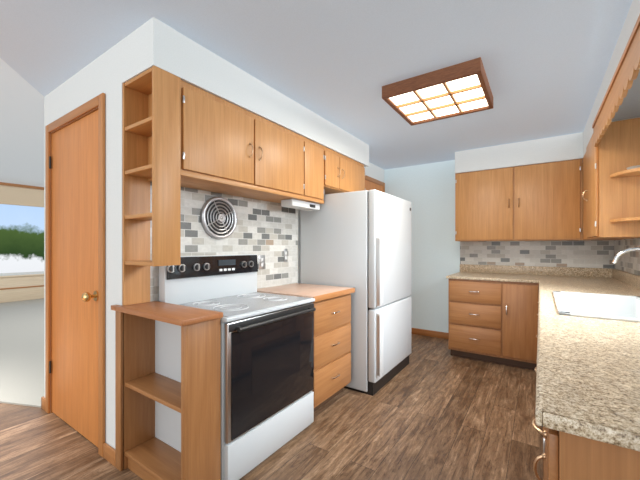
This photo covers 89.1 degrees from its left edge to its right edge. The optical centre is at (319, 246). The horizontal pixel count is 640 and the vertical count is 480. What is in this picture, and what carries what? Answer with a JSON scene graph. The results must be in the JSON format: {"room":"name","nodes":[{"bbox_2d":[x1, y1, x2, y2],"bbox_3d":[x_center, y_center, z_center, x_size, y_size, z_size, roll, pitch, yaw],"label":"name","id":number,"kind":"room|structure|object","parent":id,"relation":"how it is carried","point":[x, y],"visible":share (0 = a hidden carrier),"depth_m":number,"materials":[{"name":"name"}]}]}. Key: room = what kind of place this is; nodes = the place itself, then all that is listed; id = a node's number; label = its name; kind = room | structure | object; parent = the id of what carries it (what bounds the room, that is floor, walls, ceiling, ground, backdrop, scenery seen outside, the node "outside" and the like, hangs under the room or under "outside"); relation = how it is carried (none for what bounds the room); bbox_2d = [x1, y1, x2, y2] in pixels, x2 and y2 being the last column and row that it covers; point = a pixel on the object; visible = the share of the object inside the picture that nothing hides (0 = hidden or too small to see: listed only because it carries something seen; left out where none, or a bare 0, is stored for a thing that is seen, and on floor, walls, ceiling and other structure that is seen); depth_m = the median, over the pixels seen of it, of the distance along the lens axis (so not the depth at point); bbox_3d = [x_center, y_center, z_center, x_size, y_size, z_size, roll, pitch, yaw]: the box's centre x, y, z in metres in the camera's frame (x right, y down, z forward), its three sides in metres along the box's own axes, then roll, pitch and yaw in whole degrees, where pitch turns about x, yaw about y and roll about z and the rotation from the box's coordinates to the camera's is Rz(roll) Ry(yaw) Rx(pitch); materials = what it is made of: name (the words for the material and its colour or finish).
{"room":"kitchen","nodes":[
{"label":"kitchen","id":0,"kind":"room"},
{"bbox_2d":[0,58,43,186],"bbox_3d":[-2.398,-1.490,4.039,14.500,0.080,12.000,0,0,34],"label":"wall","id":1,"kind":"structure","parent":0,"point":[21,130],"depth_m":4.05,"materials":[{"name":"paint"}]},
{"bbox_2d":[44,17,174,448],"bbox_3d":[-1.460,0.043,2.136,1.568,2.415,0.120,0,0,34],"label":"wall","id":2,"kind":"structure","parent":0,"point":[148,44],"depth_m":1.89,"materials":[{"name":"white paint"}]},
{"bbox_2d":[49,110,97,446],"bbox_3d":[-1.683,0.197,2.196,0.826,2.090,0.119,0,0,34],"label":"pantry door","id":3,"kind":"structure","parent":2,"relation":"in","point":[75,275],"depth_m":2.19,"materials":[{"name":"brown wood"}]},
{"bbox_2d":[45,93,104,456],"bbox_3d":[-1.646,0.168,2.251,0.960,2.165,0.138,0,0,34],"label":"door frame","id":4,"kind":"structure","parent":2,"relation":"attached to","point":[98,101],"depth_m":1.98,"materials":[{"name":"brown wood"}]},
{"bbox_2d":[41,396,114,465],"bbox_3d":[-1.624,1.208,2.237,1.210,0.085,0.136,0,0,34],"label":"baseboard","id":5,"kind":"structure","parent":2,"relation":"attached to","point":[108,453],"depth_m":1.89,"materials":[{"name":"brown wood"}]},
{"bbox_2d":[0,334,543,479],"bbox_3d":[-2.398,1.280,4.039,14.500,0.060,12.000,0,0,34],"label":"floor","id":6,"kind":"structure","parent":0,"point":[434,409],"depth_m":2.14,"materials":[{"name":"wood"}]},
{"bbox_2d":[0,298,43,407],"bbox_3d":[-3.779,1.244,6.182,6.810,0.012,10.000,0,0,34],"label":"wall","id":7,"kind":"structure","parent":6,"relation":"on","point":[21,352],"depth_m":3.81,"materials":[{"name":"white paint"}]},
{"bbox_2d":[0,273,43,302],"bbox_3d":[-6.827,0.944,7.581,0.186,0.588,4.500,0,0,34],"label":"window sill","id":8,"kind":"structure","parent":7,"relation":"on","point":[13,288],"depth_m":7.45,"materials":[{"name":"brown wood"}]},
{"bbox_2d":[111,301,222,479],"bbox_3d":[-0.834,0.790,1.734,0.685,0.920,0.227,0,0,34],"label":"shelf","id":9,"kind":"object","parent":6,"relation":"on","point":[167,391],"visible":1,"depth_m":1.76,"materials":[{"name":"brown wood"}]},
{"bbox_2d":[122,66,180,304],"bbox_3d":[-0.936,-0.295,1.800,0.328,1.249,0.148,0,0,34],"label":"shelf","id":10,"kind":"object","parent":9,"relation":"on","point":[151,123],"visible":1,"depth_m":1.77,"materials":[{"name":"brown wood"}]},
{"bbox_2d":[159,254,315,479],"bbox_3d":[-0.493,0.655,2.115,0.671,1.190,0.774,0,0,34],"label":"stove","id":11,"kind":"object","parent":6,"relation":"on","point":[267,374],"visible":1,"depth_m":1.95,"materials":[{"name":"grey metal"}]},
{"bbox_2d":[311,294,350,411],"bbox_3d":[-0.133,0.821,2.696,0.652,0.858,0.584,0,0,34],"label":"base cabinet","id":12,"kind":"object","parent":6,"relation":"on","point":[332,348],"visible":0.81,"depth_m":2.50,"materials":[{"name":"brown wood"}]},
{"bbox_2d":[257,283,354,301],"bbox_3d":[-0.134,0.370,2.707,0.638,0.040,0.607,0,0,34],"label":"countertop","id":13,"kind":"structure","parent":12,"relation":"on","point":[320,292],"depth_m":2.60,"materials":[{"name":"brown wood"}]},
{"bbox_2d":[301,189,411,395],"bbox_3d":[0.413,0.385,3.298,0.827,1.730,0.935,0,0,34],"label":"fridge","id":14,"kind":"object","parent":6,"relation":"on","point":[360,242],"visible":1,"depth_m":2.88,"materials":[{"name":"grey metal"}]},
{"bbox_2d":[448,279,538,369],"bbox_3d":[2.021,0.805,3.727,0.888,0.890,0.797,0,0,34],"label":"base cabinet","id":15,"kind":"object","parent":6,"relation":"on","point":[493,321],"visible":0.96,"depth_m":3.42,"materials":[{"name":"brown wood"}]},
{"bbox_2d":[446,264,521,281],"bbox_3d":[2.003,0.294,3.751,0.870,0.128,0.778,0,0,34],"label":"countertop","id":16,"kind":"structure","parent":15,"relation":"on","point":[508,273],"depth_m":3.94,"materials":[{"name":"beige stone"}]},
{"bbox_2d":[540,425,639,479],"bbox_3d":[0.860,0.805,0.672,0.644,0.890,0.477,0,0,34],"label":"base cabinet","id":17,"kind":"object","parent":6,"relation":"on","point":[566,456],"depth_m":0.62,"materials":[{"name":"brown wood"}]},
{"bbox_2d":[522,247,639,451],"bbox_3d":[1.782,0.278,2.053,0.668,0.558,3.838,0,0,34],"label":"countertop","id":18,"kind":"structure","parent":17,"relation":"on","point":[588,366],"depth_m":1.01,"materials":[{"name":"beige stone"}]},
{"bbox_2d":[0,0,632,169],"bbox_3d":[1.071,-1.308,1.751,6.190,0.285,11.900,0,0,34],"label":"ceiling","id":19,"kind":"structure","parent":0,"point":[339,63],"depth_m":1.91,"materials":[{"name":"paint"}]},
{"bbox_2d":[175,30,368,166],"bbox_3d":[-0.242,-1.042,2.827,0.326,0.241,2.390,0,0,34],"label":"soffit","id":20,"kind":"structure","parent":19,"relation":"attached to","point":[201,67],"depth_m":2.24,"materials":[{"name":"white paint"}]},
{"bbox_2d":[382,57,492,125],"bbox_3d":[0.898,-1.119,2.441,0.650,0.088,0.650,0,0,34],"label":"ceiling light","id":21,"kind":"object","parent":19,"relation":"attached to","point":[462,88],"visible":1,"depth_m":2.33,"materials":[{"name":"brown wood"}]},
{"bbox_2d":[455,132,582,173],"bbox_3d":[2.395,-1.032,3.722,1.523,0.261,0.386,0,0,34],"label":"soffit","id":22,"kind":"structure","parent":19,"relation":"attached to","point":[554,149],"depth_m":3.60,"materials":[{"name":"white paint"}]},
{"bbox_2d":[583,0,639,156],"bbox_3d":[1.832,-1.032,1.797,0.296,0.261,3.430,0,0,34],"label":"soffit","id":23,"kind":"structure","parent":19,"relation":"attached to","point":[629,107],"depth_m":2.02,"materials":[{"name":"white paint"}]},
{"bbox_2d":[298,162,383,282],"bbox_3d":[-0.053,0.043,3.508,0.120,2.415,3.730,0,0,34],"label":"wall","id":24,"kind":"structure","parent":0,"point":[374,171],"depth_m":4.41,"materials":[{"name":"white paint"}]},
{"bbox_2d":[181,80,257,191],"bbox_3d":[-0.738,-0.670,2.091,0.328,0.500,0.553,0,0,34],"label":"upper cabinet","id":25,"kind":"object","parent":24,"relation":"attached to","point":[228,148],"depth_m":1.98,"materials":[{"name":"brown wood"}]},
{"bbox_2d":[150,182,297,301],"bbox_3d":[-0.621,-0.013,2.553,0.007,0.805,1.449,0,0,34],"label":"tile","id":26,"kind":"structure","parent":24,"relation":"attached to","point":[268,230],"depth_m":2.63,"materials":[{"name":"tile"}]},
{"bbox_2d":[200,196,236,238],"bbox_3d":[-0.723,-0.210,2.361,0.040,0.310,0.310,0,0,34],"label":"exhaust fan","id":27,"kind":"object","parent":26,"relation":"attached to","point":[218,216],"visible":1,"depth_m":2.35,"materials":[{"name":"silver metal"}]},
{"bbox_2d":[258,255,264,269],"bbox_3d":[-0.489,0.130,2.734,0.008,0.120,0.075,0,0,34],"label":"electrical outlet plate","id":28,"kind":"object","parent":26,"relation":"attached to","point":[261,261],"depth_m":2.73,"materials":[{"name":"silver metal"}]},
{"bbox_2d":[284,249,286,261],"bbox_3d":[-0.315,0.080,2.991,0.008,0.120,0.045,0,0,34],"label":"electrical outlet plate","id":29,"kind":"object","parent":26,"relation":"attached to","point":[285,250],"depth_m":2.99,"materials":[{"name":"silver metal"}]},
{"bbox_2d":[230,116,305,199],"bbox_3d":[-0.424,-0.670,2.555,0.328,0.500,0.567,0,0,34],"label":"upper cabinet","id":30,"kind":"object","parent":24,"relation":"attached to","point":[281,151],"depth_m":2.46,"materials":[{"name":"brown wood"}]},
{"bbox_2d":[281,199,319,210],"bbox_3d":[-0.162,-0.362,2.839,0.129,0.056,0.400,0,0,34],"label":"under-cabinet light","id":31,"kind":"object","parent":30,"relation":"attached to","point":[298,204],"visible":0.94,"depth_m":2.76,"materials":[{"name":"white plastic"}]},
{"bbox_2d":[278,138,325,203],"bbox_3d":[-0.179,-0.670,2.917,0.328,0.500,0.307,0,0,34],"label":"upper cabinet","id":32,"kind":"object","parent":24,"relation":"attached to","point":[315,152],"depth_m":2.83,"materials":[{"name":"brown wood"}]},
{"bbox_2d":[326,147,341,191],"bbox_3d":[-0.017,-0.738,3.157,0.328,0.365,0.272,0,0,34],"label":"door","id":33,"kind":"structure","parent":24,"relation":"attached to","point":[333,159],"depth_m":3.09,"materials":[{"name":"brown wood"}]},
{"bbox_2d":[326,155,364,193],"bbox_3d":[0.216,-0.738,3.501,0.328,0.365,0.560,0,0,34],"label":"upper cabinet","id":34,"kind":"object","parent":24,"relation":"attached to","point":[353,172],"depth_m":3.39,"materials":[{"name":"brown wood"}]},
{"bbox_2d":[365,175,384,192],"bbox_3d":[0.720,0.145,4.524,0.016,2.210,0.900,0,0,34],"label":"trim","id":35,"kind":"structure","parent":24,"relation":"attached to","point":[371,183],"depth_m":4.57,"materials":[{"name":"brown wood"}]},
{"bbox_2d":[384,160,588,332],"bbox_3d":[2.090,0.043,4.237,2.850,2.415,0.120,0,0,34],"label":"wall","id":36,"kind":"structure","parent":0,"point":[427,191],"depth_m":4.54,"materials":[{"name":"paint"}]},
{"bbox_2d":[412,328,447,338],"bbox_3d":[1.420,1.208,4.607,1.083,0.085,0.014,0,0,34],"label":"baseboard","id":37,"kind":"structure","parent":36,"relation":"attached to","point":[431,333],"depth_m":4.52,"materials":[{"name":"brown wood"}]},
{"bbox_2d":[455,159,582,240],"bbox_3d":[2.262,-0.485,3.792,1.224,0.830,0.420,0,0,34],"label":"upper cabinet","id":38,"kind":"object","parent":36,"relation":"attached to","point":[539,202],"visible":1,"depth_m":3.60,"materials":[{"name":"brown wood"}]},
{"bbox_2d":[460,240,613,267],"bbox_3d":[2.496,0.077,3.884,1.539,0.302,0.007,0,0,34],"label":"tile","id":39,"kind":"structure","parent":36,"relation":"attached to","point":[590,253],"depth_m":3.82,"materials":[{"name":"tile"}]},
{"bbox_3d":[-7.209,-0.100,7.296,0.120,2.700,12.000,0,0,34],"label":"wall","id":40,"kind":"structure","parent":0,"visible":0},
{"bbox_2d":[0,271,43,275],"bbox_3d":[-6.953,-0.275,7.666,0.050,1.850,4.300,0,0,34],"label":"window sill","id":41,"kind":"structure","parent":40,"relation":"in","point":[22,273],"depth_m":7.59,"materials":[{"name":"white paint"}]},
{"bbox_2d":[0,182,43,206],"bbox_3d":[-6.885,-1.198,7.620,0.046,0.485,4.400,0,0,34],"label":"blinds","id":42,"kind":"object","parent":40,"relation":"attached to","point":[19,194],"visible":0.47,"depth_m":7.55,"materials":[{"name":"beige fabric"}]},
{"bbox_3d":[0.804,0.042,-0.097,0.120,2.415,8.740,0,0,34],"label":"wall","id":43,"kind":"structure","parent":0,"visible":0},
{"bbox_2d":[582,117,639,239],"bbox_3d":[2.474,-0.485,2.763,0.316,0.830,1.109,0,0,34],"label":"upper cabinet","id":44,"kind":"object","parent":43,"relation":"attached to","point":[611,186],"visible":0.94,"depth_m":2.32,"materials":[{"name":"brown wood"}]},
{"bbox_2d":[592,14,639,146],"bbox_3d":[1.562,-0.812,1.701,0.043,0.176,1.668,0,0,34],"label":"window valance","id":45,"kind":"object","parent":44,"relation":"attached to","point":[625,75],"visible":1,"depth_m":1.59,"materials":[{"name":"brown wood"}]},
{"bbox_2d":[614,238,639,275],"bbox_3d":[2.060,0.077,1.873,0.007,0.302,3.811,0,0,34],"label":"tile","id":46,"kind":"structure","parent":43,"relation":"attached to","point":[629,262],"depth_m":2.89,"materials":[{"name":"tile"}]},
{"label":"outside","id":47,"kind":"structure","parent":0,"visible":0},
{"bbox_2d":[0,204,43,272],"bbox_3d":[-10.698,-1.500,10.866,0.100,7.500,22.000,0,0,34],"label":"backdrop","id":48,"kind":"structure","parent":47,"point":[21,238],"depth_m":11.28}
]}

